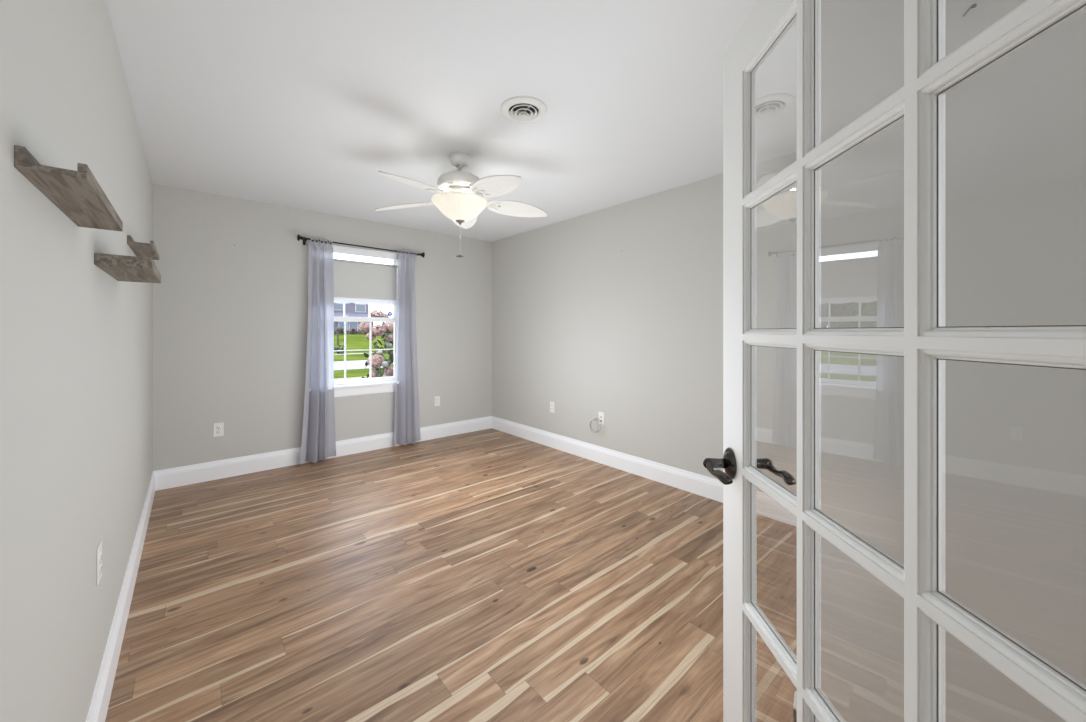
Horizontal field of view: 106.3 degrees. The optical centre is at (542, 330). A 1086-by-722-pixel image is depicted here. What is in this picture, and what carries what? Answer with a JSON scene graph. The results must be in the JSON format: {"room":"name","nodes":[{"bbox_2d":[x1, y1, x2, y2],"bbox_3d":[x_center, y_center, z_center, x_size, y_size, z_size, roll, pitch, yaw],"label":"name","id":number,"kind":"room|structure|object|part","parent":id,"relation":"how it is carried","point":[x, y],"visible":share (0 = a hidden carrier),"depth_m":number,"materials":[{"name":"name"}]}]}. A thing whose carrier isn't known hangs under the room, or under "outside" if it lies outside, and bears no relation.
{"room":"empty room","nodes":[
{"label":"empty room","id":0,"kind":"room"},
{"bbox_2d":[0,0,152,721],"bbox_3d":[-0.710,0.050,0.361,0.150,2.440,7.775,0,0,-41],"label":"wall","id":1,"kind":"structure","parent":0,"point":[76,340],"depth_m":0.97,"materials":[{"name":"grey paint"}]},
{"bbox_2d":[14,145,122,230],"bbox_3d":[-1.033,-0.296,0.911,0.083,0.038,0.520,0,0,-41],"label":"ledge","id":2,"kind":"object","parent":1,"relation":"attached to","point":[78,194],"visible":1,"depth_m":0.81,"materials":[{"name":"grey wood"}]},
{"bbox_3d":[-1.060,-0.302,0.888,0.012,0.026,0.520,0,0,-41],"label":"rail","id":3,"kind":"part","parent":2,"relation":"part of","materials":[{"name":"brown wood"}]},
{"bbox_2d":[96,542,101,585],"bbox_3d":[-1.432,0.750,1.315,0.009,0.115,0.070,0,0,-41],"label":"wall outlet","id":4,"kind":"object","parent":1,"relation":"attached to","point":[99,548],"visible":1,"depth_m":1.30,"materials":[{"name":"white plastic"}]},
{"bbox_2d":[86,471,154,721],"bbox_3d":[-1.574,1.192,1.484,0.016,0.156,4.645,0,0,-41],"label":"baseboard","id":5,"kind":"structure","parent":1,"relation":"attached to","point":[98,709],"depth_m":1.61,"materials":[{"name":"white paint"}]},
{"bbox_2d":[94,253,160,282],"bbox_3d":[-1.523,-0.224,1.512,0.130,0.036,0.554,0,0,-41],"label":"box shelf","id":6,"kind":"object","parent":1,"relation":"attached to","point":[120,267],"visible":1,"depth_m":1.34,"materials":[{"name":"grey wood"}]},
{"bbox_2d":[127,235,158,259],"bbox_3d":[-2.096,-0.432,2.144,0.090,0.040,0.520,0,0,-41],"label":"ledge","id":7,"kind":"object","parent":1,"relation":"attached to","point":[149,250],"visible":0.94,"depth_m":2.06,"materials":[{"name":"grey wood"}]},
{"bbox_3d":[-2.126,-0.438,2.118,0.012,0.028,0.520,0,0,-41],"label":"rail","id":8,"kind":"part","parent":7,"relation":"part of","materials":[{"name":"brown wood"}]},
{"bbox_2d":[153,184,491,470],"bbox_3d":[-1.936,0.050,4.344,3.215,2.440,0.150,0,0,-41],"label":"wall","id":9,"kind":"structure","parent":0,"point":[230,322],"depth_m":3.70,"materials":[{"name":"grey paint"}]},
{"bbox_2d":[213,422,223,436],"bbox_3d":[-2.789,0.848,3.499,0.070,0.115,0.009,0,0,-41],"label":"wall outlet","id":10,"kind":"object","parent":9,"relation":"attached to","point":[218,428],"visible":1,"depth_m":3.50,"materials":[{"name":"white plastic"}]},
{"bbox_2d":[154,416,491,490],"bbox_3d":[-1.881,1.192,4.281,3.215,0.156,0.016,0,0,-41],"label":"baseboard","id":11,"kind":"structure","parent":9,"relation":"attached to","point":[214,470],"depth_m":3.77,"materials":[{"name":"white paint"}]},
{"bbox_2d":[308,242,398,397],"bbox_3d":[-1.955,-0.094,4.312,1.001,1.532,0.232,0,0,-41],"label":"window","id":12,"kind":"structure","parent":9,"relation":"in","point":[364,386],"depth_m":4.30,"materials":[{"name":"white paint"}]},
{"bbox_3d":[-1.907,-0.152,4.257,0.971,1.415,0.018,0,0,-41],"label":"casing","id":13,"kind":"part","parent":12,"relation":"part of","materials":[{"name":"white paint"}]},
{"bbox_2d":[334,322,393,379],"bbox_3d":[-1.963,0.205,4.322,0.767,0.607,0.012,0,0,-41],"label":"grille","id":14,"kind":"object","parent":12,"relation":"attached to","point":[391,377],"depth_m":4.40,"materials":[{"name":"white plastic"}]},
{"bbox_2d":[333,258,397,305],"bbox_3d":[-1.936,-0.521,4.290,0.831,0.478,0.040,0,0,-41],"label":"roller shade","id":15,"kind":"object","parent":12,"relation":"attached to","point":[357,282],"visible":0.73,"depth_m":4.33,"materials":[{"name":"white fabric"}]},
{"bbox_3d":[-1.963,0.203,4.322,0.835,0.703,0.032,0,0,-41],"label":"sash","id":16,"kind":"part","parent":12,"relation":"part of","materials":[{"name":"white plastic"}]},
{"bbox_3d":[-1.986,-0.473,4.348,0.835,0.737,0.032,0,0,-41],"label":"sash","id":17,"kind":"part","parent":12,"relation":"part of","materials":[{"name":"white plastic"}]},
{"bbox_2d":[297,234,424,257],"bbox_3d":[-1.845,-0.869,4.243,1.260,0.077,0.121,0,0,-41],"label":"curtain rod","id":18,"kind":"object","parent":9,"relation":"attached to","point":[298,235],"visible":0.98,"depth_m":4.12,"materials":[{"name":"black metal"}]},
{"bbox_2d":[300,238,335,464],"bbox_3d":[-2.162,0.182,3.923,0.325,2.140,0.128,0,0,-41],"label":"curtain","id":19,"kind":"object","parent":18,"relation":"hanging from","point":[318,432],"visible":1,"depth_m":3.93,"materials":[{"name":"grey fabric"}]},
{"bbox_3d":[-1.826,-0.870,4.221,1.150,0.027,0.015,0,0,-41],"label":"rod","id":20,"kind":"part","parent":18,"relation":"part of","materials":[{"name":"black metal"}]},
{"bbox_2d":[394,250,420,445],"bbox_3d":[-1.502,0.186,4.514,0.309,2.131,0.118,0,0,-29],"label":"curtain","id":21,"kind":"object","parent":18,"relation":"hanging from","point":[407,416],"visible":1,"depth_m":4.50,"materials":[{"name":"grey fabric"}]},
{"bbox_2d":[434,396,439,405],"bbox_3d":[-1.255,0.832,4.829,0.070,0.115,0.008,0,0,-41],"label":"wall outlet","id":22,"kind":"object","parent":9,"relation":"attached to","point":[436,398],"visible":1,"depth_m":4.83,"materials":[{"name":"white plastic"}]},
{"bbox_2d":[343,304,369,316],"bbox_3d":[-1.986,-0.430,4.348,0.767,0.570,0.012,0,0,-41],"label":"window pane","id":23,"kind":"object","parent":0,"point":[343,304],"depth_m":4.26,"materials":[{"name":"clear glass"}]},
{"bbox_2d":[105,428,796,721],"bbox_3d":[0.562,1.330,1.463,3.515,0.120,7.775,0,0,-41],"label":"floor","id":24,"kind":"structure","parent":0,"point":[487,575],"depth_m":1.95,"materials":[{"name":"brown wood"}]},
{"bbox_2d":[106,0,796,241],"bbox_3d":[0.562,-1.245,1.463,3.515,0.150,7.775,0,0,-41],"label":"ceiling","id":25,"kind":"structure","parent":0,"point":[299,104],"depth_m":2.03,"materials":[{"name":"white paint"}]},
{"bbox_2d":[374,152,547,257],"bbox_3d":[-0.513,-0.830,2.673,1.240,0.680,1.182,0,0,-41],"label":"ceiling fan","id":26,"kind":"object","parent":25,"relation":"hanging from","point":[461,196],"visible":1,"depth_m":2.62,"materials":[{"name":"white metal"}]},
{"bbox_3d":[-0.964,-0.861,2.803,0.440,0.052,0.190,0,0,11],"label":"fan blade","id":27,"kind":"part","parent":26,"relation":"part of","materials":[{"name":"white wood"}]},
{"bbox_3d":[-0.762,-0.861,2.353,0.190,0.052,0.440,0,0,29],"label":"fan blade","id":28,"kind":"part","parent":26,"relation":"part of","materials":[{"name":"white wood"}]},
{"bbox_3d":[-0.553,-0.803,2.717,0.373,0.141,0.371,0,0,-41],"label":"lamp shade","id":29,"kind":"part","parent":26,"relation":"part of","materials":[{"name":"white glass"}]},
{"bbox_3d":[-0.598,-0.861,3.135,0.190,0.052,0.440,0,0,-7],"label":"fan blade","id":30,"kind":"part","parent":26,"relation":"part of","materials":[{"name":"white"}]},
{"bbox_3d":[-0.272,-0.861,2.405,0.190,0.052,0.441,0,0,-41],"label":"fan blade","id":31,"kind":"part","parent":26,"relation":"part of","materials":[{"name":"white wood"}]},
{"bbox_3d":[-0.169,-0.861,2.889,0.440,0.052,0.190,0,0,-25],"label":"fan blade","id":32,"kind":"part","parent":26,"relation":"part of","materials":[{"name":"white wood"}]},
{"bbox_2d":[501,96,546,122],"bbox_3d":[-0.101,-1.151,2.149,0.244,0.037,0.244,0,0,-41],"label":"ceiling vent","id":33,"kind":"object","parent":25,"relation":"in","point":[524,109],"visible":1,"depth_m":2.13,"materials":[{"name":"white plastic"}]},
{"bbox_2d":[492,152,796,493],"bbox_3d":[1.833,0.050,2.565,0.150,2.440,7.775,0,0,-41],"label":"wall","id":34,"kind":"structure","parent":0,"point":[616,311],"depth_m":3.56,"materials":[{"name":"grey paint"}]},
{"bbox_2d":[550,401,553,412],"bbox_3d":[0.100,0.830,4.443,0.008,0.115,0.070,0,0,-41],"label":"wall outlet","id":35,"kind":"object","parent":34,"relation":"attached to","point":[551,403],"visible":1,"depth_m":4.44,"materials":[{"name":"white plastic"}]},
{"bbox_2d":[598,412,603,424],"bbox_3d":[0.556,0.838,3.910,0.018,0.115,0.070,0,0,-41],"label":"plate","id":36,"kind":"object","parent":34,"relation":"attached to","point":[600,414],"visible":1,"depth_m":3.91,"materials":[{"name":"white plastic"}]},
{"bbox_2d":[590,418,600,432],"bbox_3d":[0.512,0.902,3.901,0.082,0.134,0.116,0,0,-41],"label":"coaxial cable","id":37,"kind":"object","parent":36,"relation":"hanging from","point":[595,419],"visible":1,"depth_m":3.90,"materials":[{"name":"grey plastic"}]},
{"bbox_2d":[491,416,796,526],"bbox_3d":[0.648,1.192,3.804,0.016,0.156,4.050,0,0,-41],"label":"baseboard","id":38,"kind":"structure","parent":34,"relation":"attached to","point":[708,487],"depth_m":3.55,"materials":[{"name":"white paint"}]},
{"bbox_2d":[821,0,1085,721],"bbox_3d":[1.620,0.050,1.494,1.575,2.440,0.715,0,0,-41],"label":"glass pane","id":39,"kind":"structure","parent":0,"point":[1015,130],"depth_m":0.98,"materials":[{"name":"clear glass"}]},
{"bbox_2d":[793,691,846,721],"bbox_3d":[1.563,1.192,1.547,1.591,0.156,0.591,0,0,-41],"label":"baseboard","id":40,"kind":"structure","parent":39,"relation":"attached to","point":[795,692],"depth_m":1.25,"materials":[{"name":"white paint"}]},
{"bbox_3d":[0.827,0.050,0.412,1.040,2.440,0.120,0,0,-41],"label":"wall","id":41,"kind":"structure","parent":0,"visible":0},
{"bbox_2d":[703,0,1085,721],"bbox_3d":[0.508,0.247,0.657,0.183,2.026,0.947,0,0,1],"label":"door","id":42,"kind":"structure","parent":41,"relation":"in","point":[924,342],"depth_m":0.62,"materials":[{"name":"white paint"}]},
{"bbox_3d":[0.456,0.354,1.029,0.064,0.032,0.134,0,0,1],"label":"lever handle","id":43,"kind":"part","parent":42,"relation":"part of","materials":[{"name":"brown metal"}]},
{"bbox_3d":[0.513,0.856,0.904,0.004,0.300,0.204,0,0,1],"label":"glass pane","id":44,"kind":"part","parent":42,"relation":"part of","materials":[{"name":"clear glass"}]},
{"bbox_3d":[0.508,-0.708,0.661,0.035,0.116,0.709,0,0,1],"label":"rail","id":45,"kind":"part","parent":42,"relation":"part of","materials":[{"name":"white paint"}]},
{"bbox_3d":[0.575,0.354,1.027,0.064,0.032,0.134,0,0,1],"label":"lever handle","id":46,"kind":"part","parent":42,"relation":"part of","materials":[{"name":"brown metal"}]},
{"label":"outside","id":47,"kind":"structure","parent":0,"visible":0},
{"bbox_2d":[334,334,393,378],"bbox_3d":[-18.824,1.145,59.540,170.000,1.450,105.360,0,0,-41],"label":"lawn","id":48,"kind":"structure","parent":47,"point":[353,341],"depth_m":38.38,"materials":[{"name":"green plant"}]},
{"bbox_2d":[336,327,339,344],"bbox_3d":[-16.935,0.745,33.624,0.280,2.250,0.280,0,0,-41],"label":"post","id":49,"kind":"object","parent":48,"relation":"on","point":[337,328],"visible":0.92,"depth_m":33.57,"materials":[{"name":"black"}]},
{"bbox_2d":[334,342,348,353],"bbox_3d":[-16.555,1.537,33.320,1.248,1.210,0.952,0,0,-41],"label":"shrub","id":50,"kind":"object","parent":48,"relation":"on","point":[339,347],"visible":0.7,"depth_m":33.10,"materials":[{"name":"green plant"}]},
{"bbox_2d":[339,328,347,334],"bbox_3d":[-26.115,0.135,53.059,1.348,1.152,1.268,0,0,-41],"label":"shrub","id":51,"kind":"object","parent":48,"relation":"on","point":[341,331],"visible":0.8,"depth_m":52.90,"materials":[{"name":"green plant"}]},
{"bbox_2d":[349,328,357,333],"bbox_3d":[-25.077,0.141,53.924,1.246,1.081,1.099,0,0,-41],"label":"shrub","id":52,"kind":"object","parent":48,"relation":"on","point":[354,329],"visible":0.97,"depth_m":53.76,"materials":[{"name":"green plant"}]},
{"bbox_2d":[334,303,373,333],"bbox_3d":[-30.005,-3.380,57.630,9.400,8.300,10.600,0,0,-41],"label":"house","id":53,"kind":"structure","parent":48,"relation":"on","point":[351,309],"depth_m":55.56,"materials":[{"name":"grey"}]},
{"bbox_3d":[-27.775,-3.630,55.209,1.200,1.400,0.020,0,0,-41],"label":"pane","id":54,"kind":"part","parent":53,"relation":"part of","materials":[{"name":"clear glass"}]},
{"bbox_3d":[-26.576,-0.680,54.131,0.950,1.100,0.020,0,0,-41],"label":"pane","id":55,"kind":"part","parent":53,"relation":"part of","materials":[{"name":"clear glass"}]},
{"bbox_3d":[-25.593,-0.680,54.983,0.950,1.100,0.020,0,0,-41],"label":"pane","id":56,"kind":"part","parent":53,"relation":"part of","materials":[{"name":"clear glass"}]},
{"bbox_3d":[-25.583,-3.430,57.109,1.200,1.400,0.020,0,0,-41],"label":"pane","id":57,"kind":"part","parent":53,"relation":"part of","materials":[{"name":"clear glass"}]},
{"bbox_2d":[358,309,393,377],"bbox_3d":[-2.118,0.784,5.997,1.296,2.175,1.119,0,0,-41],"label":"hydrangea bush","id":58,"kind":"object","parent":48,"relation":"on","point":[382,330],"visible":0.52,"depth_m":5.46,"materials":[{"name":"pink plant"}]},
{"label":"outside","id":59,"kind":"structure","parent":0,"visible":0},
{"bbox_2d":[334,360,393,370],"bbox_3d":[3.000,1.913,34.363,170.000,0.115,6.000,0,0,-41],"label":"road","id":60,"kind":"structure","parent":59,"point":[359,364],"depth_m":21.88,"materials":[{"name":"concrete"}]},
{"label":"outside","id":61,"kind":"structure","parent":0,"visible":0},
{"bbox_2d":[334,352,376,354],"bbox_3d":[-4.368,1.910,42.864,170.000,0.120,1.300,0,0,-41],"label":"sidewalk","id":62,"kind":"structure","parent":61,"point":[376,352],"depth_m":33.46,"materials":[{"name":"concrete"}]},
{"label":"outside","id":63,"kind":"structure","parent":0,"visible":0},
{"bbox_2d":[334,376,369,380],"bbox_3d":[7.815,1.911,28.809,170.000,0.118,1.300,0,0,-41],"label":"path","id":64,"kind":"structure","parent":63,"point":[364,376],"depth_m":15.87,"materials":[{"name":"grey concrete"}]}
]}

